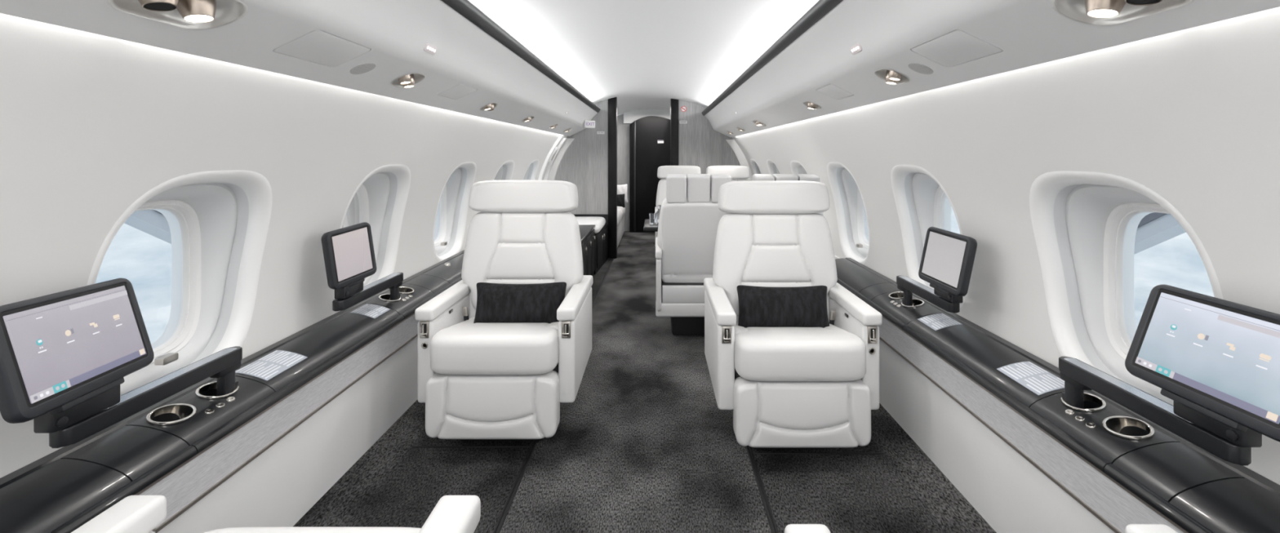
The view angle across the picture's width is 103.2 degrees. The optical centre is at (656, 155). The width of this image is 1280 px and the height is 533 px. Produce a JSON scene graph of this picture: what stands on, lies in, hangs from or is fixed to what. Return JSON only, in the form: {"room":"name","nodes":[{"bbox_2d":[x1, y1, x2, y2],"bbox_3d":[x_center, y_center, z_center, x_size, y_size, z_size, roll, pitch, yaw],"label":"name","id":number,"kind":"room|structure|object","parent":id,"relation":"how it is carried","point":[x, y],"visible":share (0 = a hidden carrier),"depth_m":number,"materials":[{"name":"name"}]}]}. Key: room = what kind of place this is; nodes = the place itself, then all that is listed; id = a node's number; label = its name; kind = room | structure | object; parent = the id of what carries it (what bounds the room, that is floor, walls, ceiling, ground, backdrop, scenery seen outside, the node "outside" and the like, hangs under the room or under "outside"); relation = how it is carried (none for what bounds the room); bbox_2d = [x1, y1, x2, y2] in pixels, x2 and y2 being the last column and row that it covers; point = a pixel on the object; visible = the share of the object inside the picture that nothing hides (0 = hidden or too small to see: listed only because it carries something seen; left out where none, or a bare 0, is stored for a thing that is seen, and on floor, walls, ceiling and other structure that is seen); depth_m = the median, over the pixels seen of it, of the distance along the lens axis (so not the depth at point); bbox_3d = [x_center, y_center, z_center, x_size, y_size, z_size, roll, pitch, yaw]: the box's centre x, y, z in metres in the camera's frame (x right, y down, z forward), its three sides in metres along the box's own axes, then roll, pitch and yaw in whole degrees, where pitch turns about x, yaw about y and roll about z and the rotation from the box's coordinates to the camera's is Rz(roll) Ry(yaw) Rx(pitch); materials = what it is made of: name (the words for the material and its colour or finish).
{"room":"aircraft cabin","nodes":[
{"label":"aircraft cabin","id":0,"kind":"room"},
{"bbox_2d":[0,13,567,532],"bbox_3d":[-1.122,0.430,2.925,0.335,1.420,9.850,0,0,0],"label":"wall","id":1,"kind":"structure","parent":0,"point":[91,123],"depth_m":1.36,"materials":[{"name":"white painted plastic"}]},
{"bbox_2d":[86,169,272,395],"bbox_3d":[-1.308,0.348,1.372,0.273,0.614,0.510,0,0,0],"label":"window","id":2,"kind":"structure","parent":1,"relation":"in","point":[218,221],"depth_m":1.52,"materials":[{"name":"white plastic"}]},
{"bbox_2d":[154,352,178,365],"bbox_3d":[-1.328,0.552,1.372,0.026,0.019,0.042,0,0,0],"label":"switch","id":3,"kind":"object","parent":2,"relation":"attached to","point":[169,357],"depth_m":1.36,"materials":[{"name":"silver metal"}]},
{"bbox_2d":[0,249,464,532],"bbox_3d":[-1.177,0.662,1.025,0.204,0.083,5.850,0,0,0],"label":"ledge","id":4,"kind":"object","parent":1,"relation":"attached to","point":[62,491],"visible":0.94,"depth_m":1.23,"materials":[{"name":"black plastic"},{"name":"brushed metal"},{"name":"chrome"}]},
{"bbox_2d":[0,278,242,448],"bbox_3d":[-1.187,0.482,1.143,0.120,0.426,0.540,0,0,-5],"label":"monitor","id":5,"kind":"object","parent":4,"relation":"on","point":[66,356],"visible":0.97,"depth_m":1.02,"materials":[{"name":"black plastic"}]},
{"bbox_2d":[235,350,303,378],"bbox_3d":[-1.182,0.641,1.555,0.090,0.020,0.160,0,0,0],"label":"print","id":6,"kind":"object","parent":4,"relation":"on","point":[273,364],"depth_m":1.55,"materials":[{"name":"white paper"}]},
{"bbox_2d":[321,222,403,311],"bbox_3d":[-1.164,0.480,2.060,0.088,0.430,0.501,0,0,0],"label":"monitor","id":7,"kind":"object","parent":4,"relation":"on","point":[348,253],"visible":0.97,"depth_m":1.92,"materials":[{"name":"black plastic"}]},
{"bbox_2d":[351,303,387,317],"bbox_3d":[-1.182,0.641,2.090,0.090,0.020,0.113,0,0,0],"label":"print","id":8,"kind":"object","parent":4,"relation":"on","point":[366,310],"depth_m":2.08,"materials":[{"name":"white paper"}]},
{"bbox_2d":[292,399,425,527],"bbox_3d":[-1.046,1.155,2.075,0.129,0.051,8.150,0,0,0],"label":"carpet","id":9,"kind":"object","parent":1,"relation":"attached to","point":[345,498],"depth_m":1.82,"materials":[{"name":"carpet"}]},
{"bbox_2d":[340,164,410,286],"bbox_3d":[-1.308,0.348,2.267,0.273,0.614,0.510,0,0,0],"label":"window","id":10,"kind":"structure","parent":1,"relation":"in","point":[380,200],"depth_m":2.44,"materials":[{"name":"white plastic"}]},
{"bbox_2d":[432,161,476,262],"bbox_3d":[-1.308,0.348,3.162,0.273,0.614,0.510,0,0,0],"label":"window","id":11,"kind":"structure","parent":1,"relation":"in","point":[451,216],"depth_m":3.33,"materials":[{"name":"white plastic"}]},
{"bbox_2d":[440,241,447,245],"bbox_3d":[-1.328,0.552,3.162,0.026,0.019,0.042,0,0,0],"label":"switch","id":12,"kind":"object","parent":11,"relation":"attached to","point":[443,243],"depth_m":3.14,"materials":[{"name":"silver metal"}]},
{"bbox_2d":[493,160,514,180],"bbox_3d":[-1.308,0.348,4.057,0.273,0.614,0.510,0,0,0],"label":"window","id":13,"kind":"structure","parent":1,"relation":"in","point":[504,172],"depth_m":4.23,"materials":[{"name":"white"}]},
{"bbox_2d":[522,159,539,180],"bbox_3d":[-1.308,0.348,4.952,0.273,0.614,0.510,0,0,0],"label":"window","id":14,"kind":"structure","parent":1,"relation":"in","point":[531,173],"depth_m":5.14,"materials":[{"name":"white plastic"}]},
{"bbox_2d":[537,137,566,180],"bbox_3d":[-1.142,0.230,5.482,0.292,0.840,0.305,0,0,0],"label":"trim","id":15,"kind":"structure","parent":1,"relation":"attached to","point":[553,151],"depth_m":5.42,"materials":[{"name":"white plastic"}]},
{"bbox_2d":[546,99,608,213],"bbox_3d":[-0.921,0.268,5.745,0.738,1.805,0.090,0,0,0],"label":"wall","id":16,"kind":"structure","parent":0,"point":[581,160],"depth_m":5.75,"materials":[{"name":"wood"}]},
{"bbox_2d":[493,257,613,532],"bbox_3d":[-0.497,1.168,2.000,0.022,0.004,8.000,0,0,0],"label":"trim","id":17,"kind":"structure","parent":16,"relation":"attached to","point":[505,510],"depth_m":1.82,"materials":[{"name":"black metal"}]},
{"bbox_2d":[583,120,595,128],"bbox_3d":[-0.712,-0.328,5.359,0.124,0.080,0.043,0,0,-38],"label":"exit sign","id":18,"kind":"object","parent":16,"relation":"attached to","point":[587,123],"visible":0.99,"depth_m":5.34,"materials":[{"name":"white plastic"}]},
{"bbox_2d":[573,213,608,225],"bbox_3d":[-0.829,0.920,5.740,0.553,0.500,0.030,0,0,0],"label":"trim","id":19,"kind":"structure","parent":16,"relation":"attached to","point":[604,215],"depth_m":5.72,"materials":[{"name":"black wood"}]},
{"bbox_2d":[608,97,617,258],"bbox_3d":[-0.503,0.245,5.775,0.098,1.850,0.090,0,0,0],"label":"trim","id":20,"kind":"structure","parent":16,"relation":"attached to","point":[612,102],"depth_m":5.73,"materials":[{"name":"black"}]},
{"bbox_2d":[617,113,631,231],"bbox_3d":[-0.045,0.234,7.825,2.489,1.872,0.050,0,0,0],"label":"wall","id":21,"kind":"structure","parent":0,"point":[623,129],"depth_m":7.80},
{"bbox_2d":[623,109,670,123],"bbox_3d":[-0.045,-0.599,7.770,0.920,0.217,0.060,0,0,0],"label":"trim","id":22,"kind":"structure","parent":21,"relation":"attached to","point":[629,117],"depth_m":7.74,"materials":[{"name":"white plastic"}]},
{"bbox_2d":[629,115,670,232],"bbox_3d":[-0.077,0.287,7.697,0.665,1.765,0.075,0,0,0],"label":"door","id":23,"kind":"structure","parent":21,"relation":"in","point":[646,154],"depth_m":7.68,"materials":[{"name":"black wood"}]},
{"bbox_2d":[0,0,1279,137],"bbox_3d":[-0.045,-0.458,2.925,1.892,0.488,9.850,0,0,0],"label":"ceiling","id":24,"kind":"structure","parent":0,"point":[759,60],"depth_m":1.92,"materials":[{"name":"white plastic"}]},
{"bbox_2d":[106,0,248,29],"bbox_3d":[-0.862,-0.280,0.925,0.113,0.070,0.218,0,0,0],"label":"light","id":25,"kind":"object","parent":24,"relation":"attached to","point":[184,14],"visible":1,"depth_m":0.95,"materials":[{"name":"white metal"}]},
{"bbox_2d":[143,2,175,10],"bbox_3d":[-0.863,-0.261,0.880,0.040,0.014,0.040,0,0,0],"label":"outlet","id":26,"kind":"object","parent":25,"relation":"attached to","point":[149,6],"depth_m":0.88,"materials":[{"name":"black plastic"}]},
{"bbox_2d":[273,29,369,66],"bbox_3d":[-0.862,-0.275,1.320,0.109,0.054,0.230,0,0,0],"label":"access panel","id":27,"kind":"object","parent":24,"relation":"attached to","point":[317,46],"visible":1,"depth_m":1.30,"materials":[{"name":"white plastic"}]},
{"bbox_2d":[350,62,375,74],"bbox_3d":[-0.887,-0.262,1.530,0.066,0.033,0.072,0,0,0],"label":"ceiling speaker","id":28,"kind":"object","parent":24,"relation":"attached to","point":[364,68],"visible":1,"depth_m":1.53,"materials":[{"name":"grey plastic"}]},
{"bbox_2d":[391,72,425,87],"bbox_3d":[-0.878,-0.274,1.790,0.096,0.062,0.129,0,0,0],"label":"light","id":29,"kind":"object","parent":24,"relation":"attached to","point":[409,80],"visible":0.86,"depth_m":1.80,"materials":[{"name":"silver metal"}]},
{"bbox_2d":[423,42,437,54],"bbox_3d":[-0.760,-0.357,1.700,0.018,0.029,0.080,0,0,0],"label":"recessed light","id":30,"kind":"object","parent":24,"relation":"in","point":[429,48],"visible":1,"depth_m":1.69,"materials":[{"name":"white plastic"}]},
{"bbox_2d":[438,84,476,99],"bbox_3d":[-0.862,-0.275,2.200,0.096,0.048,0.194,0,0,0],"label":"access panel","id":31,"kind":"object","parent":24,"relation":"attached to","point":[460,91],"visible":1,"depth_m":2.19,"materials":[{"name":"white plastic"}]},
{"bbox_2d":[480,102,498,111],"bbox_3d":[-0.893,-0.267,2.700,0.082,0.056,0.129,0,0,0],"label":"light","id":32,"kind":"object","parent":24,"relation":"attached to","point":[489,107],"visible":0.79,"depth_m":2.70,"materials":[{"name":"white metal"}]},
{"bbox_2d":[520,115,534,121],"bbox_3d":[-0.903,-0.262,3.550,0.082,0.056,0.129,0,0,0],"label":"light","id":33,"kind":"object","parent":24,"relation":"attached to","point":[529,118],"visible":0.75,"depth_m":3.53,"materials":[{"name":"white metal"}]},
{"bbox_2d":[548,124,558,128],"bbox_3d":[-0.903,-0.262,4.420,0.082,0.056,0.129,0,0,0],"label":"light","id":34,"kind":"object","parent":24,"relation":"attached to","point":[554,125],"visible":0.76,"depth_m":4.42,"materials":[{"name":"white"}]},
{"bbox_2d":[751,120,766,126],"bbox_3d":[0.812,-0.262,4.020,0.096,0.062,0.187,0,0,0],"label":"light","id":35,"kind":"object","parent":24,"relation":"attached to","point":[757,123],"visible":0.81,"depth_m":4.02,"materials":[{"name":"white metal"}]},
{"bbox_2d":[802,101,821,109],"bbox_3d":[0.803,-0.267,2.620,0.082,0.056,0.129,0,0,0],"label":"light","id":36,"kind":"object","parent":24,"relation":"attached to","point":[811,105],"visible":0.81,"depth_m":2.62,"materials":[{"name":"white metal"}]},
{"bbox_2d":[817,84,853,99],"bbox_3d":[0.772,-0.275,2.200,0.096,0.048,0.194,0,0,0],"label":"access panel","id":37,"kind":"object","parent":24,"relation":"attached to","point":[836,92],"visible":1,"depth_m":2.19,"materials":[{"name":"white plastic"}]},
{"bbox_2d":[849,42,862,54],"bbox_3d":[0.670,-0.357,1.700,0.018,0.029,0.080,0,0,0],"label":"recessed light","id":38,"kind":"object","parent":24,"relation":"in","point":[856,48],"visible":1,"depth_m":1.69,"materials":[{"name":"white plastic"}]},
{"bbox_2d":[874,68,910,84],"bbox_3d":[0.790,-0.273,1.700,0.096,0.062,0.129,0,0,0],"label":"light","id":39,"kind":"object","parent":24,"relation":"attached to","point":[890,76],"visible":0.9,"depth_m":1.71,"materials":[{"name":"white metal"}]},
{"bbox_2d":[907,62,933,74],"bbox_3d":[0.797,-0.262,1.530,0.066,0.033,0.072,0,0,0],"label":"ceiling speaker","id":40,"kind":"object","parent":24,"relation":"attached to","point":[918,68],"visible":1,"depth_m":1.53,"materials":[{"name":"grey plastic"}]},
{"bbox_2d":[911,29,1001,66],"bbox_3d":[0.772,-0.275,1.320,0.109,0.054,0.230,0,0,0],"label":"access panel","id":41,"kind":"object","parent":24,"relation":"attached to","point":[957,46],"visible":1,"depth_m":1.30,"materials":[{"name":"white plastic"}]},
{"bbox_2d":[1051,0,1195,25],"bbox_3d":[0.787,-0.273,0.865,0.113,0.070,0.218,0,0,0],"label":"light","id":42,"kind":"object","parent":24,"relation":"attached to","point":[1095,12],"visible":1,"depth_m":0.90,"materials":[{"name":"white metal"}]},
{"bbox_2d":[1127,0,1159,4],"bbox_3d":[0.789,-0.254,0.820,0.040,0.014,0.040,0,0,0],"label":"air vent","id":43,"kind":"object","parent":42,"relation":"attached to","point":[1131,2],"depth_m":0.83,"materials":[{"name":"black"}]},
{"bbox_2d":[345,231,943,532],"bbox_3d":[0.082,1.170,2.925,2.125,0.001,9.850,0,0,0],"label":"floor","id":44,"kind":"structure","parent":0,"point":[644,444],"depth_m":1.89,"materials":[{"name":"carpet"}]},
{"bbox_2d":[71,495,480,532],"bbox_3d":[-0.623,0.845,0.444,0.628,0.650,1.038,0,0,0],"label":"lounge seat","id":45,"kind":"object","parent":44,"relation":"on","point":[133,513],"visible":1,"depth_m":0.86,"materials":[{"name":"white leather"}]},
{"bbox_2d":[204,527,421,532],"bbox_3d":[-0.623,0.763,0.710,0.491,0.154,0.504,0,0,0],"label":"seat cushion","id":46,"kind":"object","parent":45,"relation":"on","point":[234,530],"depth_m":0.93,"materials":[{"name":"white leather"}]},
{"bbox_2d":[414,180,592,441],"bbox_3d":[-0.631,0.644,2.221,0.628,1.052,0.628,0,0,0],"label":"lounge seat","id":47,"kind":"object","parent":44,"relation":"on","point":[499,381],"visible":0.86,"depth_m":1.99,"materials":[{"name":"white leather"}]},
{"bbox_2d":[430,316,559,374],"bbox_3d":[-0.631,0.763,2.160,0.491,0.154,0.504,0,0,0],"label":"seat cushion","id":48,"kind":"object","parent":47,"relation":"on","point":[459,345],"depth_m":1.91,"materials":[{"name":"white leather"}]},
{"bbox_2d":[473,281,566,323],"bbox_3d":[-0.602,0.657,2.238,0.398,0.182,0.117,0,0,0],"label":"throw pillow","id":49,"kind":"object","parent":47,"relation":"on","point":[496,303],"visible":0.88,"depth_m":2.20,"materials":[{"name":"fabric"}]},
{"bbox_2d":[578,224,595,276],"bbox_3d":[-0.829,0.924,4.487,0.473,0.492,0.915,0,0,0],"label":"credenza","id":50,"kind":"object","parent":44,"relation":"on","point":[587,232],"visible":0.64,"depth_m":4.55,"materials":[{"name":"black wood"}]},
{"bbox_2d":[575,216,608,275],"bbox_3d":[-0.809,0.920,5.332,0.532,0.500,0.755,0,0,0],"label":"cabinet","id":51,"kind":"object","parent":44,"relation":"on","point":[601,229],"visible":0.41,"depth_m":5.23,"materials":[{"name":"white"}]},
{"bbox_2d":[575,216,605,233],"bbox_3d":[-0.813,0.725,5.335,0.500,0.110,0.730,0,0,0],"label":"cushion","id":52,"kind":"object","parent":51,"relation":"on","point":[599,222],"depth_m":5.25,"materials":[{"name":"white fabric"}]},
{"bbox_2d":[617,206,625,247],"bbox_3d":[-0.762,0.730,6.675,0.625,0.820,1.650,0,0,0],"label":"divan","id":53,"kind":"object","parent":44,"relation":"on","point":[620,210],"visible":0.14,"depth_m":6.66,"materials":[{"name":"white leather"}]},
{"bbox_2d":[617,209,622,226],"bbox_3d":[-0.760,0.777,6.330,0.620,0.145,0.760,0,0,0],"label":"seat cushion","id":54,"kind":"object","parent":53,"relation":"on","point":[619,213],"depth_m":6.23,"materials":[{"name":"white leather"}]},
{"bbox_2d":[617,193,625,207],"bbox_3d":[-0.545,0.640,7.115,0.201,0.192,0.106,0,0,0],"label":"throw pillow","id":55,"kind":"object","parent":53,"relation":"on","point":[620,197],"visible":0.46,"depth_m":7.09,"materials":[{"name":"fabric"}]},
{"bbox_2d":[617,206,625,217],"bbox_3d":[-0.760,0.777,7.100,0.620,0.145,0.760,0,0,0],"label":"seat cushion","id":56,"kind":"object","parent":53,"relation":"on","point":[622,209],"depth_m":6.89,"materials":[{"name":"white leather"}]},
{"bbox_2d":[617,183,627,203],"bbox_3d":[-0.544,0.550,7.274,0.255,0.268,0.129,0,0,-6],"label":"bed pillow","id":57,"kind":"object","parent":53,"relation":"on","point":[621,188],"visible":0.38,"depth_m":7.25,"materials":[{"name":"white fabric"}]},
{"bbox_2d":[643,219,658,231],"bbox_3d":[0.448,0.858,4.080,1.095,0.625,0.480,0,0,0],"label":"dining table","id":58,"kind":"object","parent":44,"relation":"on","point":[647,227],"visible":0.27,"depth_m":3.84,"materials":[{"name":"black wood"}]},
{"bbox_2d":[648,213,657,224],"bbox_3d":[-0.025,0.502,4.000,0.068,0.084,0.068,0,0,0],"label":"glass tumbler","id":59,"kind":"object","parent":58,"relation":"on","point":[653,217],"visible":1,"depth_m":3.97,"materials":[{"name":"clear glass"}]},
{"bbox_2d":[655,204,661,222],"bbox_3d":[0.025,0.474,4.120,0.084,0.139,0.084,0,0,0],"label":"glass decanter","id":60,"kind":"object","parent":58,"relation":"on","point":[658,211],"visible":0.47,"depth_m":4.10,"materials":[{"name":"clear glass"}]},
{"bbox_2d":[654,165,701,237],"bbox_3d":[0.255,0.644,5.586,0.550,1.052,0.628,0,0,0],"label":"lounge seat","id":61,"kind":"object","parent":44,"relation":"on","point":[663,171],"visible":0.13,"depth_m":5.73,"materials":[{"name":"white leather"}]},
{"bbox_2d":[655,173,731,335],"bbox_3d":[0.267,0.646,3.464,0.550,1.049,0.628,0,0,0],"label":"lounge seat","id":62,"kind":"object","parent":44,"relation":"on","point":[690,214],"visible":0.73,"depth_m":3.21,"materials":[{"name":"white leather"}]},
{"bbox_2d":[706,165,750,182],"bbox_3d":[0.812,0.644,5.586,0.550,1.052,0.628,0,0,0],"label":"lounge seat","id":63,"kind":"object","parent":44,"relation":"on","point":[737,173],"visible":0.07,"depth_m":5.73,"materials":[{"name":"white leather"}]},
{"bbox_2d":[745,445,778,532],"bbox_3d":[0.367,1.168,2.000,0.022,0.004,8.000,0,0,0],"label":"trim","id":64,"kind":"structure","parent":44,"relation":"on","point":[769,514],"depth_m":1.75,"materials":[{"name":"black metal"}]},
{"bbox_2d":[751,173,823,215],"bbox_3d":[0.823,0.646,3.464,0.550,1.049,0.628,0,0,0],"label":"lounge seat","id":65,"kind":"object","parent":44,"relation":"on","point":[800,177],"visible":0.02,"depth_m":3.19,"materials":[{"name":"white leather"}]},
{"bbox_2d":[703,180,882,448],"bbox_3d":[0.543,0.644,2.166,0.628,1.052,0.628,0,0,0],"label":"lounge seat","id":66,"kind":"object","parent":44,"relation":"on","point":[784,388],"visible":0.89,"depth_m":1.93,"materials":[{"name":"white leather"}]},
{"bbox_2d":[737,284,829,328],"bbox_3d":[0.545,0.657,2.183,0.390,0.182,0.116,0,0,0],"label":"throw pillow","id":67,"kind":"object","parent":66,"relation":"on","point":[758,306],"visible":0.97,"depth_m":2.14,"materials":[{"name":"fabric"}]},
{"bbox_2d":[733,320,866,381],"bbox_3d":[0.543,0.763,2.105,0.491,0.154,0.504,0,0,0],"label":"seat cushion","id":68,"kind":"object","parent":66,"relation":"on","point":[837,352],"depth_m":1.86,"materials":[{"name":"white leather"}]},
{"bbox_2d":[784,524,1177,532],"bbox_3d":[0.520,0.845,0.374,0.628,0.650,1.038,0,0,0],"label":"lounge seat","id":69,"kind":"object","parent":44,"relation":"on","point":[792,528],"visible":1,"depth_m":0.81,"materials":[{"name":"white leather"}]},
{"bbox_2d":[678,99,752,181],"bbox_3d":[0.735,0.246,6.185,0.931,1.848,0.090,0,0,0],"label":"wall","id":70,"kind":"structure","parent":0,"point":[700,145],"depth_m":6.19,"materials":[{"name":"wood"}]},
{"bbox_2d":[670,98,678,165],"bbox_3d":[0.220,0.230,6.215,0.098,1.881,0.090,0,0,0],"label":"trim","id":71,"kind":"structure","parent":70,"relation":"attached to","point":[673,102],"depth_m":6.17,"materials":[{"name":"black wood"}]},
{"bbox_2d":[679,120,687,123],"bbox_3d":[0.325,-0.405,6.186,0.095,0.036,0.004,0,0,0],"label":"placard","id":72,"kind":"object","parent":70,"relation":"attached to","point":[680,122],"visible":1,"depth_m":6.19,"materials":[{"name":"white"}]},
{"bbox_2d":[680,106,686,111],"bbox_3d":[0.330,-0.565,6.186,0.070,0.070,0.004,0,0,0],"label":"no smoking sign","id":73,"kind":"object","parent":70,"relation":"attached to","point":[683,108],"visible":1,"depth_m":6.18,"materials":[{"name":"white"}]},
{"bbox_2d":[732,6,1279,532],"bbox_3d":[1.032,0.448,2.925,0.335,1.455,9.850,0,0,0],"label":"wall","id":74,"kind":"structure","parent":0,"point":[1191,116],"depth_m":1.37,"materials":[{"name":"white painted plastic"}]},
{"bbox_2d":[750,159,761,174],"bbox_3d":[1.218,0.348,5.775,0.273,0.614,0.510,0,0,0],"label":"window","id":75,"kind":"structure","parent":74,"relation":"in","point":[755,168],"depth_m":5.96,"materials":[{"name":"white plastic"}]},
{"bbox_2d":[766,159,780,175],"bbox_3d":[1.218,0.348,4.880,0.273,0.614,0.510,0,0,0],"label":"window","id":76,"kind":"structure","parent":74,"relation":"in","point":[772,168],"depth_m":5.05,"materials":[{"name":"white plastic"}]},
{"bbox_2d":[790,160,808,175],"bbox_3d":[1.218,0.348,3.985,0.273,0.614,0.510,0,0,0],"label":"window","id":77,"kind":"structure","parent":74,"relation":"in","point":[797,168],"depth_m":4.14,"materials":[{"name":"white"}]},
{"bbox_2d":[826,161,870,264],"bbox_3d":[1.218,0.348,3.090,0.273,0.614,0.510,0,0,0],"label":"window","id":78,"kind":"structure","parent":74,"relation":"in","point":[850,206],"depth_m":3.26,"materials":[{"name":"white plastic"}]},
{"bbox_2d":[856,243,862,248],"bbox_3d":[1.238,0.552,3.090,0.026,0.019,0.042,0,0,0],"label":"switch","id":79,"kind":"object","parent":78,"relation":"attached to","point":[858,245],"depth_m":3.07,"materials":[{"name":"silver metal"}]},
{"bbox_2d":[890,164,966,307],"bbox_3d":[1.218,0.348,2.195,0.273,0.614,0.510,0,0,0],"label":"window","id":80,"kind":"structure","parent":74,"relation":"in","point":[922,202],"depth_m":2.37,"materials":[{"name":"white plastic"}]},
{"bbox_2d":[871,403,995,532],"bbox_3d":[0.957,1.155,0.560,0.129,0.051,5.120,0,0,0],"label":"carpet","id":81,"kind":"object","parent":74,"relation":"attached to","point":[944,502],"depth_m":1.79,"materials":[{"name":"carpet"}]},
{"bbox_2d":[835,257,1279,532],"bbox_3d":[1.087,0.664,0.605,0.204,0.080,5.010,0,0,0],"label":"ledge","id":82,"kind":"object","parent":74,"relation":"attached to","point":[1200,491],"visible":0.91,"depth_m":1.21,"materials":[{"name":"black plastic"},{"name":"brushed metal"}]},
{"bbox_2d":[896,226,977,312],"bbox_3d":[1.074,0.487,1.997,0.082,0.415,0.506,0,0,0],"label":"monitor","id":83,"kind":"object","parent":82,"relation":"on","point":[948,257],"visible":0.96,"depth_m":1.87,"materials":[{"name":"black plastic"}]},
{"bbox_2d":[920,313,960,328],"bbox_3d":[1.092,0.641,1.955,0.090,0.020,0.122,0,0,0],"label":"print","id":84,"kind":"object","parent":82,"relation":"on","point":[932,321],"depth_m":1.95,"materials":[{"name":"white paper"}]},
{"bbox_2d":[1000,361,1064,393],"bbox_3d":[1.092,0.641,1.465,0.090,0.020,0.160,0,0,0],"label":"print","id":85,"kind":"object","parent":82,"relation":"on","point":[1030,376],"depth_m":1.46,"materials":[{"name":"white paper"}]},
{"bbox_2d":[1058,284,1279,466],"bbox_3d":[1.080,0.488,1.089,0.101,0.414,0.511,0,0,-4],"label":"monitor","id":86,"kind":"object","parent":82,"relation":"on","point":[1217,360],"visible":0.98,"depth_m":0.99,"materials":[{"name":"black plastic"}]},
{"bbox_2d":[1029,170,1223,405],"bbox_3d":[1.218,0.348,1.300,0.273,0.614,0.510,0,0,0],"label":"window","id":87,"kind":"structure","parent":74,"relation":"in","point":[1085,224],"depth_m":1.46,"materials":[{"name":"white plastic"}]},
{"label":"outside","id":88,"kind":"structure","parent":0,"visible":0},
{"bbox_2d":[124,173,186,244],"bbox_3d":[-4.170,-0.005,4.225,0.250,1.930,1.050,0,0,0],"label":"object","id":89,"kind":"object","parent":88,"point":[153,223],"visible":0.14,"depth_m":4.12,"materials":[{"name":"grey"}]},
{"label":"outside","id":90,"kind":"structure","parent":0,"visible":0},
{"bbox_2d":[1118,175,1186,254],"bbox_3d":[4.080,0.095,4.225,0.250,2.110,1.350,0,0,0],"label":"panel","id":91,"kind":"object","parent":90,"point":[1154,228],"visible":0.14,"depth_m":4.07,"materials":[{"name":"grey plastic"}]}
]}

